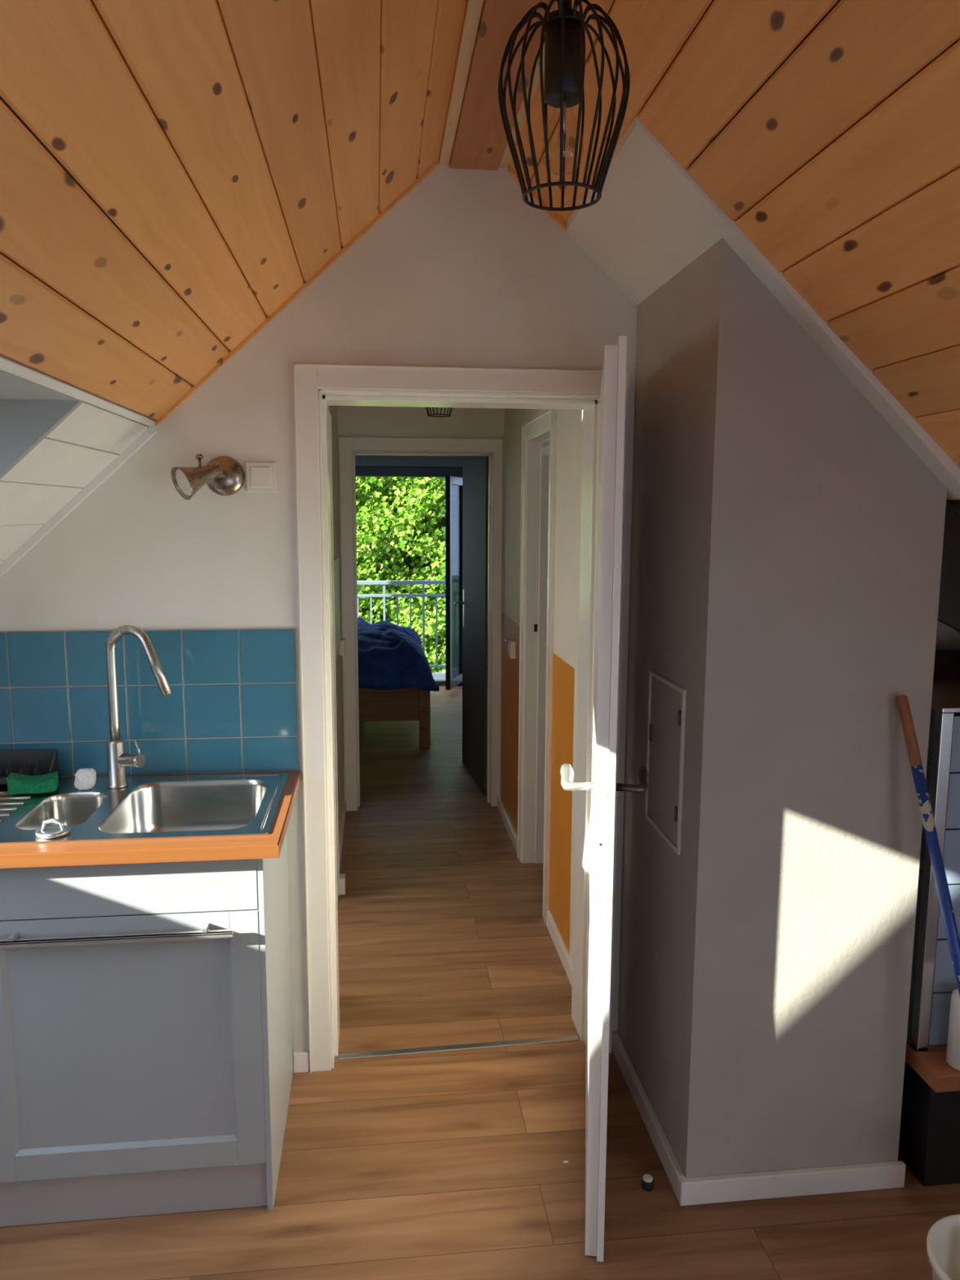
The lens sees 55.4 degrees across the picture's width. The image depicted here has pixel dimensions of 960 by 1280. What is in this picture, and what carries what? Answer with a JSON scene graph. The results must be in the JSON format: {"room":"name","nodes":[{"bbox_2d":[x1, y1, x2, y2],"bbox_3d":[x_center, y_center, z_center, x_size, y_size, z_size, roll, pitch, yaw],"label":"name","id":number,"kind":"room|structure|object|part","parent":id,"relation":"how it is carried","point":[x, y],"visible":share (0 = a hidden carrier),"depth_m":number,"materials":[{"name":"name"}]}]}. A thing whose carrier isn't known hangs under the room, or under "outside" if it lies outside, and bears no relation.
{"room":"attic kitchen","nodes":[
{"label":"attic kitchen","id":0,"kind":"room"},
{"bbox_2d":[0,354,155,564],"bbox_3d":[-1.138,0.280,-0.101,1.132,1.038,5.180,-1,8,-6],"label":"ceiling","id":1,"kind":"structure","parent":0,"point":[100,429],"depth_m":2.12,"materials":[{"name":"white paint"}]},
{"bbox_2d":[0,369,83,479],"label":"skylight recess","id":2,"kind":"structure","parent":1,"relation":"attached to","point":[29,411],"depth_m":1.85,"materials":[{"name":"paint"}]},
{"bbox_2d":[0,95,226,347],"bbox_3d":[-0.854,-0.019,-0.116,2.258,2.071,5.470,-1,8,-6],"label":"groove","id":3,"kind":"structure","parent":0,"point":[6,104],"depth_m":1.27,"materials":[{"name":"brown wood"}]},
{"bbox_2d":[0,0,467,420],"bbox_3d":[-0.181,-0.602,-0.115,0.805,0.738,5.180,-1,8,-6],"label":"ceiling","id":4,"kind":"structure","parent":0,"point":[238,145],"depth_m":1.44,"materials":[{"name":"brown wood"}]},
{"bbox_2d":[328,405,343,840],"bbox_3d":[-0.680,-0.100,3.830,0.100,2.490,2.280,-1,8,-6],"label":"wall","id":5,"kind":"structure","parent":0,"point":[333,409],"depth_m":4.60,"materials":[{"name":"beige paint"}]},
{"bbox_2d":[328,410,339,901],"bbox_3d":[-0.618,0.163,3.404,0.121,2.047,0.879,-1,8,-6],"label":"door frame","id":6,"kind":"structure","parent":5,"relation":"attached to","point":[330,415],"depth_m":3.81,"materials":[{"name":"white wood"}]},
{"bbox_2d":[333,555,340,660],"bbox_3d":[-0.667,-0.148,4.211,0.012,0.440,0.760,-1,8,-6],"label":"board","id":7,"kind":"object","parent":5,"relation":"attached to","point":[336,566],"visible":0.51,"depth_m":4.27,"materials":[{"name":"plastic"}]},
{"bbox_2d":[338,800,346,894],"bbox_3d":[-0.675,0.999,4.545,0.045,0.075,1.135,-1,8,-6],"label":"baseboard","id":8,"kind":"structure","parent":5,"relation":"attached to","point":[342,876],"depth_m":4.41,"materials":[{"name":"white wood"}]},
{"bbox_2d":[338,638,346,655],"bbox_3d":[-0.714,0.036,4.740,0.034,0.080,0.080,-1,8,-6],"label":"light switch","id":9,"kind":"object","parent":5,"relation":"attached to","point":[342,650],"visible":0.89,"depth_m":4.70,"materials":[{"name":"beige plastic"}]},
{"bbox_2d":[355,454,479,466],"bbox_3d":[-1.087,-0.673,8.673,3.700,2.290,0.160,-1,8,-6],"label":"wall","id":10,"kind":"structure","parent":0,"point":[360,460],"depth_m":8.50,"materials":[{"name":"paint"}]},
{"bbox_2d":[355,466,462,689],"bbox_3d":[-0.773,-0.557,8.447,2.470,2.085,0.567,-1,8,-6],"label":"window frame","id":11,"kind":"structure","parent":10,"relation":"in","point":[453,475],"depth_m":8.54,"materials":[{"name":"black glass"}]},
{"bbox_3d":[-0.230,-0.533,8.470,0.044,1.935,0.501,2,8,14],"label":"sash","id":12,"kind":"part","parent":11,"relation":"part of","materials":[{"name":"white plastic"}]},
{"bbox_2d":[431,672,445,679],"bbox_3d":[-0.805,0.517,9.419,3.300,0.190,0.920,-1,8,-6],"label":"balcony","id":13,"kind":"object","parent":10,"relation":"attached to","point":[437,676],"depth_m":9.69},
{"bbox_2d":[356,580,445,667],"bbox_3d":[-0.840,-0.123,9.664,3.300,1.010,0.045,-1,8,-6],"label":"balcony railing","id":14,"kind":"object","parent":13,"relation":"on","point":[384,583],"visible":0.1,"depth_m":9.61,"materials":[{"name":"grey metal"}]},
{"bbox_3d":[-1.009,-0.101,9.647,0.022,0.970,0.022,-1,8,-6],"label":"post","id":15,"kind":"part","parent":14,"relation":"part of","materials":[{"name":"grey metal"}]},
{"bbox_3d":[-0.838,-0.604,9.598,3.300,0.040,0.045,-1,8,-6],"label":"rail","id":16,"kind":"part","parent":14,"relation":"part of","materials":[{"name":"grey metal"}]},
{"bbox_3d":[-0.839,-0.469,9.616,3.300,0.028,0.030,-1,8,-6],"label":"rail","id":17,"kind":"part","parent":14,"relation":"part of","materials":[{"name":"grey metal"}]},
{"bbox_3d":[-0.598,-0.106,9.694,0.022,0.970,0.022,-1,8,-6],"label":"post","id":18,"kind":"part","parent":14,"relation":"part of","materials":[{"name":"grey metal"}]},
{"bbox_3d":[-0.842,0.286,9.720,3.300,0.025,0.030,-1,8,-6],"label":"rail","id":19,"kind":"part","parent":14,"relation":"part of","materials":[{"name":"grey metal"}]},
{"bbox_2d":[337,405,504,800],"bbox_3d":[-0.670,-0.280,5.016,3.700,2.520,0.100,-1,8,-6],"label":"wall","id":20,"kind":"structure","parent":0,"point":[353,421],"depth_m":4.88,"materials":[{"name":"beige paint"}]},
{"bbox_2d":[338,436,502,811],"bbox_3d":[-0.313,-0.070,5.075,0.894,2.051,0.121,-1,8,-6],"label":"door frame","id":21,"kind":"structure","parent":20,"relation":"attached to","point":[348,446],"depth_m":5.00,"materials":[{"name":"white wood"}]},
{"bbox_2d":[453,456,488,795],"bbox_3d":[-0.028,-0.111,5.608,0.168,1.975,0.740,-1,8,-11],"label":"door","id":22,"kind":"structure","parent":20,"relation":"in","point":[474,602],"depth_m":5.53,"materials":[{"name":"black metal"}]},
{"bbox_3d":[-0.129,-0.232,5.846,0.069,0.017,0.114,-1,8,-11],"label":"handle","id":23,"kind":"part","parent":22,"relation":"part of","materials":[{"name":"silver metal"}]},
{"bbox_3d":[-0.106,-0.205,5.904,0.003,0.240,0.040,-1,8,-11],"label":"handle plate","id":24,"kind":"part","parent":22,"relation":"part of","materials":[{"name":"silver metal"}]},
{"bbox_2d":[0,685,959,1279],"bbox_3d":[-0.249,1.283,3.224,4.100,0.120,11.450,-1,8,-6],"label":"floor","id":25,"kind":"structure","parent":0,"point":[450,1165],"depth_m":2.40,"materials":[{"name":"laminate"}]},
{"bbox_2d":[0,831,293,1226],"bbox_3d":[-0.841,0.892,2.338,0.643,0.892,0.574,-1,8,-6],"label":"base cabinet","id":26,"kind":"object","parent":25,"relation":"on","point":[146,1060],"visible":0.88,"depth_m":2.10,"materials":[{"name":"white wood"}]},
{"bbox_3d":[-0.819,0.657,2.033,0.530,0.021,0.034,-1,8,-6],"label":"handle","id":27,"kind":"part","parent":26,"relation":"part of","materials":[{"name":"silver metal"}]},
{"bbox_3d":[-0.818,0.556,2.046,0.627,0.121,0.019,-1,8,-6],"label":"drawer","id":28,"kind":"part","parent":26,"relation":"part of","materials":[{"name":"white wood"}]},
{"bbox_3d":[-0.820,0.931,2.099,0.627,0.631,0.020,-1,8,-6],"label":"door","id":29,"kind":"part","parent":26,"relation":"part of","materials":[{"name":"white wood"}]},
{"bbox_3d":[-0.530,0.887,2.388,0.014,0.892,0.535,-1,8,-6],"label":"panel","id":30,"kind":"part","parent":26,"relation":"part of","materials":[{"name":"white wood"}]},
{"bbox_2d":[358,687,430,747],"bbox_3d":[-1.295,0.418,7.367,1.670,0.445,2.002,-1,8,-6],"label":"bed","id":31,"kind":"object","parent":25,"relation":"on","point":[407,704],"visible":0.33,"depth_m":6.45,"materials":[{"name":"brown wood"}]},
{"bbox_3d":[-1.185,0.455,6.399,1.514,0.250,0.062,-1,8,-6],"label":"footboard","id":32,"kind":"part","parent":31,"relation":"part of","materials":[{"name":"brown wood"}]},
{"bbox_2d":[357,616,439,691],"bbox_3d":[-1.283,0.046,7.222,1.790,0.397,1.965,-1,8,-6],"label":"duvet","id":33,"kind":"object","parent":31,"relation":"on","point":[392,656],"visible":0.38,"depth_m":6.44,"materials":[{"name":"blue fabric"}]},
{"bbox_3d":[-0.395,0.545,6.503,0.078,0.440,0.060,-1,8,-6],"label":"leg","id":34,"kind":"part","parent":31,"relation":"part of","materials":[{"name":"brown wood"}]},
{"bbox_2d":[337,1035,578,1060],"bbox_3d":[-0.061,1.272,2.853,0.755,0.005,0.026,-1,8,-8],"label":"threshold","id":35,"kind":"object","parent":25,"relation":"on","point":[571,1037],"visible":1,"depth_m":2.85,"materials":[{"name":"silver metal"}]},
{"bbox_2d":[641,1173,653,1191],"bbox_3d":[0.416,1.344,2.265,0.030,0.029,0.030,-1,8,-6],"label":"door stop","id":36,"kind":"object","parent":25,"relation":"on","point":[647,1180],"visible":1,"depth_m":2.25,"materials":[{"name":"rubber"}]},
{"bbox_2d":[896,694,959,996],"bbox_3d":[1.080,0.756,2.048,0.025,1.240,0.362,-7,11,-44],"label":"broom","id":37,"kind":"object","parent":25,"relation":"on","point":[914,757],"visible":1,"depth_m":2.06,"materials":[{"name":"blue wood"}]},
{"bbox_2d":[897,1042,959,1186],"bbox_3d":[1.391,1.154,2.550,0.690,0.335,0.650,-1,8,-6],"label":"box","id":38,"kind":"object","parent":25,"relation":"on","point":[929,1142],"visible":0.41,"depth_m":2.26,"materials":[{"name":"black wood"}]},
{"bbox_2d":[906,679,959,1052],"bbox_3d":[1.235,0.566,2.391,0.342,0.871,0.367,-1,8,-6],"label":"tower","id":39,"kind":"object","parent":38,"relation":"on","point":[933,979],"visible":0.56,"depth_m":2.23,"materials":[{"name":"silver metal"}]},
{"bbox_3d":[1.235,0.918,2.425,0.276,0.136,0.337,-1,8,-6],"label":"drawer","id":40,"kind":"part","parent":39,"relation":"part of","materials":[{"name":"plastic"}]},
{"bbox_3d":[1.236,0.779,2.406,0.276,0.136,0.337,-1,8,-6],"label":"drawer","id":41,"kind":"part","parent":39,"relation":"part of","materials":[{"name":"plastic"}]},
{"bbox_3d":[1.236,0.641,2.386,0.276,0.136,0.337,-1,8,-6],"label":"drawer","id":42,"kind":"part","parent":39,"relation":"part of","materials":[{"name":"plastic"}]},
{"bbox_3d":[1.237,0.502,2.367,0.276,0.136,0.337,-1,8,-6],"label":"drawer","id":43,"kind":"part","parent":39,"relation":"part of","materials":[{"name":"plastic"}]},
{"bbox_3d":[1.238,0.364,2.348,0.276,0.136,0.337,-1,8,-6],"label":"drawer","id":44,"kind":"part","parent":39,"relation":"part of","materials":[{"name":"plastic"}]},
{"bbox_3d":[1.238,0.225,2.329,0.276,0.136,0.337,-1,8,-6],"label":"drawer","id":45,"kind":"part","parent":39,"relation":"part of","materials":[{"name":"plastic"}]},
{"bbox_2d":[915,649,959,925],"bbox_3d":[1.353,0.314,2.688,0.715,1.280,0.220,-1,8,-6],"label":"shelf","id":46,"kind":"object","parent":38,"relation":"on","point":[947,663],"visible":0.06,"depth_m":2.60,"materials":[{"name":"black metal"}]},
{"bbox_2d":[946,988,959,1071],"bbox_3d":[1.169,0.931,2.199,0.072,0.200,0.072,-1,8,-6],"label":"canister","id":47,"kind":"object","parent":38,"relation":"on","point":[953,1054],"visible":0.91,"depth_m":2.19,"materials":[{"name":"white plastic"}]},
{"bbox_2d":[926,1213,959,1279],"bbox_3d":[1.024,1.325,1.807,0.272,0.198,0.268,-1,8,-6],"label":"bucket","id":48,"kind":"object","parent":25,"relation":"on","point":[943,1239],"visible":1,"depth_m":1.90,"materials":[{"name":"beige plastic"}]},
{"bbox_2d":[0,160,959,1057],"bbox_3d":[-0.126,-0.051,2.671,3.950,2.715,0.140,-1,8,-6],"label":"wall","id":49,"kind":"structure","parent":0,"point":[461,272],"depth_m":2.48,"materials":[{"name":"paint"}]},
{"bbox_2d":[0,422,157,577],"bbox_3d":[-1.422,-0.053,2.441,1.122,1.053,0.020,-1,8,-6],"label":"trim","id":50,"kind":"structure","parent":49,"relation":"attached to","point":[152,430],"depth_m":2.43,"materials":[{"name":"white paint"}]},
{"bbox_2d":[0,628,298,776],"bbox_3d":[-0.993,0.175,2.527,0.959,0.406,0.010,-1,8,-6],"label":"backsplash","id":51,"kind":"structure","parent":49,"relation":"attached to","point":[232,706],"depth_m":2.53,"materials":[{"name":"tile"}]},
{"bbox_2d":[170,453,244,499],"bbox_3d":[-0.720,-0.427,2.399,0.102,0.120,0.222,3,8,21],"label":"wall spotlight","id":52,"kind":"object","parent":49,"relation":"attached to","point":[224,475],"visible":1,"depth_m":2.37,"materials":[{"name":"silver metal"}]},
{"bbox_3d":[-0.755,-0.402,2.330,0.028,0.067,0.072,-8,11,-44],"label":"bulb","id":53,"kind":"part","parent":52,"relation":"part of","materials":[{"name":"beige plastic"}]},
{"bbox_3d":[-0.702,-0.457,2.411,0.039,0.064,0.107,4,9,24],"label":"arm","id":54,"kind":"part","parent":52,"relation":"part of","materials":[{"name":"silver metal"}]},
{"bbox_3d":[-0.691,-0.444,2.469,0.106,0.106,0.024,-1,8,-6],"label":"wall plate","id":55,"kind":"part","parent":52,"relation":"part of","materials":[{"name":"silver metal"}]},
{"bbox_2d":[245,462,276,492],"bbox_3d":[-0.595,-0.443,2.485,0.080,0.080,0.014,-1,8,-6],"label":"light switch","id":56,"kind":"object","parent":49,"relation":"attached to","point":[260,476],"visible":1,"depth_m":2.48,"materials":[{"name":"beige plastic"}]},
{"bbox_2d":[155,159,438,426],"bbox_3d":[-0.486,-0.922,2.428,0.753,0.700,0.018,-1,8,-6],"label":"trim","id":57,"kind":"structure","parent":49,"relation":"attached to","point":[428,171],"depth_m":2.42,"materials":[{"name":"brown wood"}]},
{"bbox_2d":[293,1049,309,1072],"bbox_3d":[-0.534,1.259,2.728,0.046,0.062,0.016,-1,8,-6],"label":"baseboard","id":58,"kind":"structure","parent":49,"relation":"attached to","point":[300,1058],"depth_m":2.72,"materials":[{"name":"white wood"}]},
{"bbox_2d":[293,363,629,1073],"bbox_3d":[-0.058,0.256,2.741,0.920,2.049,0.221,-1,8,-6],"label":"door frame","id":59,"kind":"structure","parent":49,"relation":"attached to","point":[317,387],"depth_m":2.61,"materials":[{"name":"white wood"}]},
{"bbox_2d":[439,0,484,164],"bbox_3d":[0.196,-0.944,-0.119,0.028,0.066,5.180,-1,8,-6],"label":"trim","id":60,"kind":"structure","parent":49,"relation":"attached to","point":[474,7],"depth_m":1.93,"materials":[{"name":"beige wood"}]},
{"bbox_2d":[498,4,557,167],"bbox_3d":[0.353,-0.936,-0.100,0.024,0.046,5.180,-1,8,-6],"label":"trim","id":61,"kind":"structure","parent":49,"relation":"attached to","point":[521,117],"depth_m":2.11,"materials":[{"name":"beige wood"}]},
{"bbox_2d":[507,164,566,231],"bbox_3d":[0.155,-1.192,2.464,0.159,0.160,0.018,-1,8,-6],"label":"trim","id":62,"kind":"structure","parent":49,"relation":"attached to","point":[512,172],"depth_m":2.46,"materials":[{"name":"brown wood"}]},
{"bbox_2d":[499,408,582,960],"bbox_3d":[0.294,-0.111,3.940,0.100,2.490,2.280,-1,8,-6],"label":"wall","id":63,"kind":"structure","parent":0,"point":[569,422],"depth_m":3.40,"materials":[{"name":"beige paint"}]},
{"bbox_2d":[497,795,517,854],"bbox_3d":[0.148,0.971,4.821,0.016,0.062,0.770,-1,8,-6],"label":"baseboard","id":64,"kind":"structure","parent":63,"relation":"attached to","point":[511,832],"depth_m":4.79,"materials":[{"name":"white wood"}]},
{"bbox_2d":[501,612,519,835],"bbox_3d":[0.164,0.419,4.734,0.012,1.056,0.685,-1,8,-6],"label":"wall panel","id":65,"kind":"object","parent":63,"relation":"attached to","point":[510,629],"visible":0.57,"depth_m":4.75,"materials":[{"name":"orange paint"}]},
{"bbox_2d":[503,638,515,658],"bbox_3d":[0.150,0.041,4.567,0.046,0.090,0.110,-1,8,-6],"label":"light switch","id":66,"kind":"object","parent":65,"relation":"attached to","point":[512,643],"visible":1,"depth_m":4.52,"materials":[{"name":"beige plastic"}]},
{"bbox_2d":[533,624,537,631],"bbox_3d":[0.257,-0.055,4.208,0.015,0.035,0.003,-1,8,-6],"label":"strike plate","id":67,"kind":"object","parent":63,"relation":"attached to","point":[535,625],"visible":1,"depth_m":4.21,"materials":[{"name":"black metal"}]},
{"bbox_2d":[517,408,556,923],"bbox_3d":[0.285,0.092,3.942,0.121,2.047,0.714,-1,8,-6],"label":"door frame","id":68,"kind":"structure","parent":63,"relation":"attached to","point":[539,435],"depth_m":4.18,"materials":[{"name":"white wood"}]},
{"bbox_2d":[546,911,572,986],"bbox_3d":[0.306,1.163,3.443,0.016,0.062,0.530,-1,8,-6],"label":"baseboard","id":69,"kind":"structure","parent":63,"relation":"attached to","point":[566,962],"depth_m":3.43,"materials":[{"name":"white wood"}]},
{"bbox_2d":[548,652,574,953],"bbox_3d":[0.309,0.596,3.466,0.012,1.056,0.410,-1,8,-6],"label":"wall panel","id":70,"kind":"object","parent":63,"relation":"attached to","point":[563,674],"visible":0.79,"depth_m":3.44,"materials":[{"name":"orange paint"}]},
{"bbox_2d":[507,0,959,635],"bbox_3d":[1.296,-0.129,0.115,2.078,1.906,5.470,-1,8,-6],"label":"ceiling","id":71,"kind":"structure","parent":0,"point":[952,501],"depth_m":1.49,"materials":[{"name":"brown wood"}]},
{"bbox_2d":[449,0,557,170],"bbox_3d":[0.276,-0.950,-0.111,0.130,0.095,5.180,-1,8,-6],"label":"beam","id":72,"kind":"structure","parent":71,"relation":"attached to","point":[480,143],"depth_m":1.95,"materials":[{"name":"brown wood"}]},
{"bbox_2d":[497,0,630,211],"bbox_3d":[0.117,-0.857,1.261,0.181,0.468,0.181,-1,8,-6],"label":"pendant lamp","id":73,"kind":"object","parent":72,"relation":"hanging from","point":[562,31],"visible":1,"depth_m":1.25,"materials":[{"name":"black metal"}]},
{"bbox_2d":[565,111,959,499],"bbox_3d":[0.656,-0.727,2.243,0.776,0.758,0.694,-1,8,-6],"label":"ceiling","id":74,"kind":"structure","parent":0,"point":[651,220],"depth_m":1.99,"materials":[{"name":"paint"}]},
{"bbox_2d":[617,238,946,1177],"bbox_3d":[0.739,0.205,2.412,0.545,2.267,0.635,-1,8,-6],"label":"wall","id":75,"kind":"structure","parent":0,"point":[786,549],"depth_m":2.13,"materials":[{"name":"paint"}]},
{"bbox_2d":[560,335,648,1262],"bbox_3d":[0.304,0.344,2.286,0.194,1.990,0.792,1,8,7],"label":"door","id":76,"kind":"structure","parent":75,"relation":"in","point":[603,787],"depth_m":1.92,"materials":[{"name":"white wood"}]},
{"bbox_3d":[0.212,0.302,2.000,0.075,0.030,0.127,1,8,7],"label":"handle","id":77,"kind":"part","parent":76,"relation":"part of","materials":[{"name":"silver metal"}]},
{"bbox_3d":[0.244,0.348,1.948,0.003,0.245,0.042,1,8,7],"label":"handle plate","id":78,"kind":"part","parent":76,"relation":"part of","materials":[{"name":"white metal"}]},
{"bbox_3d":[0.253,0.352,1.904,0.019,0.220,0.001,1,8,6],"label":"lock plate","id":79,"kind":"part","parent":76,"relation":"part of","materials":[{"name":"white metal"}]},
{"bbox_3d":[0.304,0.344,2.286,0.041,1.990,0.792,1,8,7],"label":"panel","id":80,"kind":"part","parent":76,"relation":"part of","materials":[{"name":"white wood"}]},
{"bbox_3d":[0.287,0.349,1.943,0.003,0.245,0.042,1,8,7],"label":"handle plate","id":81,"kind":"part","parent":76,"relation":"part of","materials":[{"name":"grey metal"}]},
{"bbox_3d":[0.330,0.304,1.986,0.075,0.030,0.127,1,8,7],"label":"handle","id":82,"kind":"part","parent":76,"relation":"part of","materials":[{"name":"grey metal"}]},
{"bbox_2d":[611,1031,685,1199],"bbox_3d":[0.455,1.290,2.531,0.018,0.062,0.635,-1,8,-6],"label":"baseboard","id":83,"kind":"structure","parent":75,"relation":"attached to","point":[673,1169],"depth_m":2.47,"materials":[{"name":"white wood"}]},
{"bbox_2d":[644,670,686,854],"bbox_3d":[0.468,0.303,2.334,0.013,0.409,0.279,-1,8,-6],"label":"access hatch","id":84,"kind":"object","parent":75,"relation":"attached to","point":[667,700],"visible":1,"depth_m":2.32,"materials":[{"name":"grey metal"}]},
{"bbox_2d":[678,1160,906,1205],"bbox_3d":[0.768,1.332,2.241,0.575,0.062,0.018,-1,8,-6],"label":"baseboard","id":85,"kind":"structure","parent":75,"relation":"attached to","point":[886,1175],"depth_m":2.23,"materials":[{"name":"white wood"}]},
{"bbox_2d":[937,499,959,631],"bbox_3d":[1.208,-0.166,2.157,0.312,0.373,0.020,-1,8,-6],"label":"board","id":86,"kind":"object","parent":75,"relation":"attached to","point":[948,610],"visible":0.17,"depth_m":2.14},
{"bbox_3d":[0.264,-1.364,3.763,2.100,0.080,2.280,-1,8,-6],"label":"ceiling","id":87,"kind":"structure","parent":0,"visible":0},
{"bbox_2d":[425,407,453,417],"bbox_3d":[-0.192,-1.224,4.278,0.182,0.342,0.181,-1,8,-6],"label":"pendant lamp","id":88,"kind":"object","parent":87,"relation":"hanging from","point":[427,409],"visible":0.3,"depth_m":4.27,"materials":[{"name":"black metal"}]},
{"label":"outside","id":89,"kind":"structure","parent":0,"visible":0},
{"bbox_3d":[-3.900,0.137,34.578,80.000,0.100,51.100,-1,8,-6],"label":"ground","id":90,"kind":"structure","parent":89,"visible":0},
{"bbox_2d":[355,483,441,579],"bbox_3d":[-1.976,-2.316,21.687,11.622,9.763,5.746,0,8,-3],"label":"maple tree","id":91,"kind":"object","parent":90,"relation":"on","point":[357,483],"visible":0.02,"depth_m":20.67,"materials":[{"name":"green plant"}]},
{"bbox_2d":[355,476,445,672],"bbox_3d":[-0.694,-1.083,14.425,6.511,7.943,4.623,1,8,4],"label":"maple tree","id":92,"kind":"object","parent":90,"relation":"on","point":[412,509],"visible":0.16,"depth_m":13.09,"materials":[{"name":"green plant"}]},
{"bbox_3d":[-1.488,0.900,2.265,0.651,0.892,0.574,-1,8,-6],"label":"base cabinet","id":93,"kind":"object","parent":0,"visible":0},
{"bbox_2d":[0,770,300,868],"bbox_3d":[-1.165,0.436,2.243,1.378,0.031,0.594,-1,8,-6],"label":"countertop","id":94,"kind":"structure","parent":93,"relation":"on","point":[268,846],"depth_m":2.01,"materials":[{"name":"orange wood"}]},
{"bbox_2d":[105,625,173,789],"bbox_3d":[-0.891,0.177,2.392,0.206,0.435,0.052,2,8,13],"label":"tap","id":95,"kind":"object","parent":94,"relation":"on","point":[117,760],"visible":1,"depth_m":2.40,"materials":[{"name":"silver metal"}]},
{"bbox_2d":[106,737,128,789],"bbox_3d":[-0.967,0.327,2.429,0.052,0.128,0.052,-1,8,-6],"label":"tap","id":96,"kind":"object","parent":95,"relation":"attached to","point":[117,758],"depth_m":2.41,"materials":[{"name":"silver metal"}]},
{"bbox_3d":[-0.902,0.284,2.405,0.019,0.046,0.007,2,8,10],"label":"lever","id":97,"kind":"part","parent":95,"relation":"part of","materials":[{"name":"silver metal"}]},
{"bbox_2d":[0,772,288,844],"bbox_3d":[-1.013,0.490,2.284,1.008,0.164,0.500,-1,8,-6],"label":"sink","id":98,"kind":"object","parent":94,"relation":"in","point":[246,804],"visible":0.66,"depth_m":2.41,"materials":[{"name":"silver metal"}]},
{"bbox_2d":[0,749,58,788],"bbox_3d":[-1.322,0.345,2.439,0.352,0.084,0.079,-1,8,-6],"label":"dish rack","id":99,"kind":"object","parent":98,"relation":"on","point":[34,762],"visible":0.6,"depth_m":2.48,"materials":[{"name":"grey plastic"}]},
{"bbox_2d":[5,771,58,795],"bbox_3d":[-1.162,0.369,2.376,0.119,0.046,0.070,-2,8,-15],"label":"sponge","id":100,"kind":"object","parent":98,"relation":"on","point":[17,784],"visible":1,"depth_m":2.35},
{"bbox_2d":[35,817,70,839],"bbox_3d":[-0.969,0.422,2.070,0.072,0.038,0.072,-1,8,-6],"label":"plug","id":101,"kind":"object","parent":98,"relation":"on","point":[50,832],"visible":1,"depth_m":2.06,"materials":[{"name":"silver metal"}]},
{"bbox_3d":[-1.021,0.474,2.251,0.155,0.114,0.280,-1,8,-6],"label":"bowl","id":102,"kind":"part","parent":98,"relation":"part of","materials":[{"name":"silver metal"}]},
{"bbox_2d":[74,768,96,790],"bbox_3d":[-1.041,0.365,2.409,0.052,0.056,0.042,-1,8,-6],"label":"paper ball","id":103,"kind":"object","parent":98,"relation":"on","point":[85,778],"visible":1,"depth_m":2.39,"materials":[{"name":"white paper"}]},
{"bbox_3d":[-0.730,0.490,2.304,0.355,0.159,0.405,-1,8,-6],"label":"bowl","id":104,"kind":"part","parent":98,"relation":"part of","materials":[{"name":"silver metal"}]}
]}

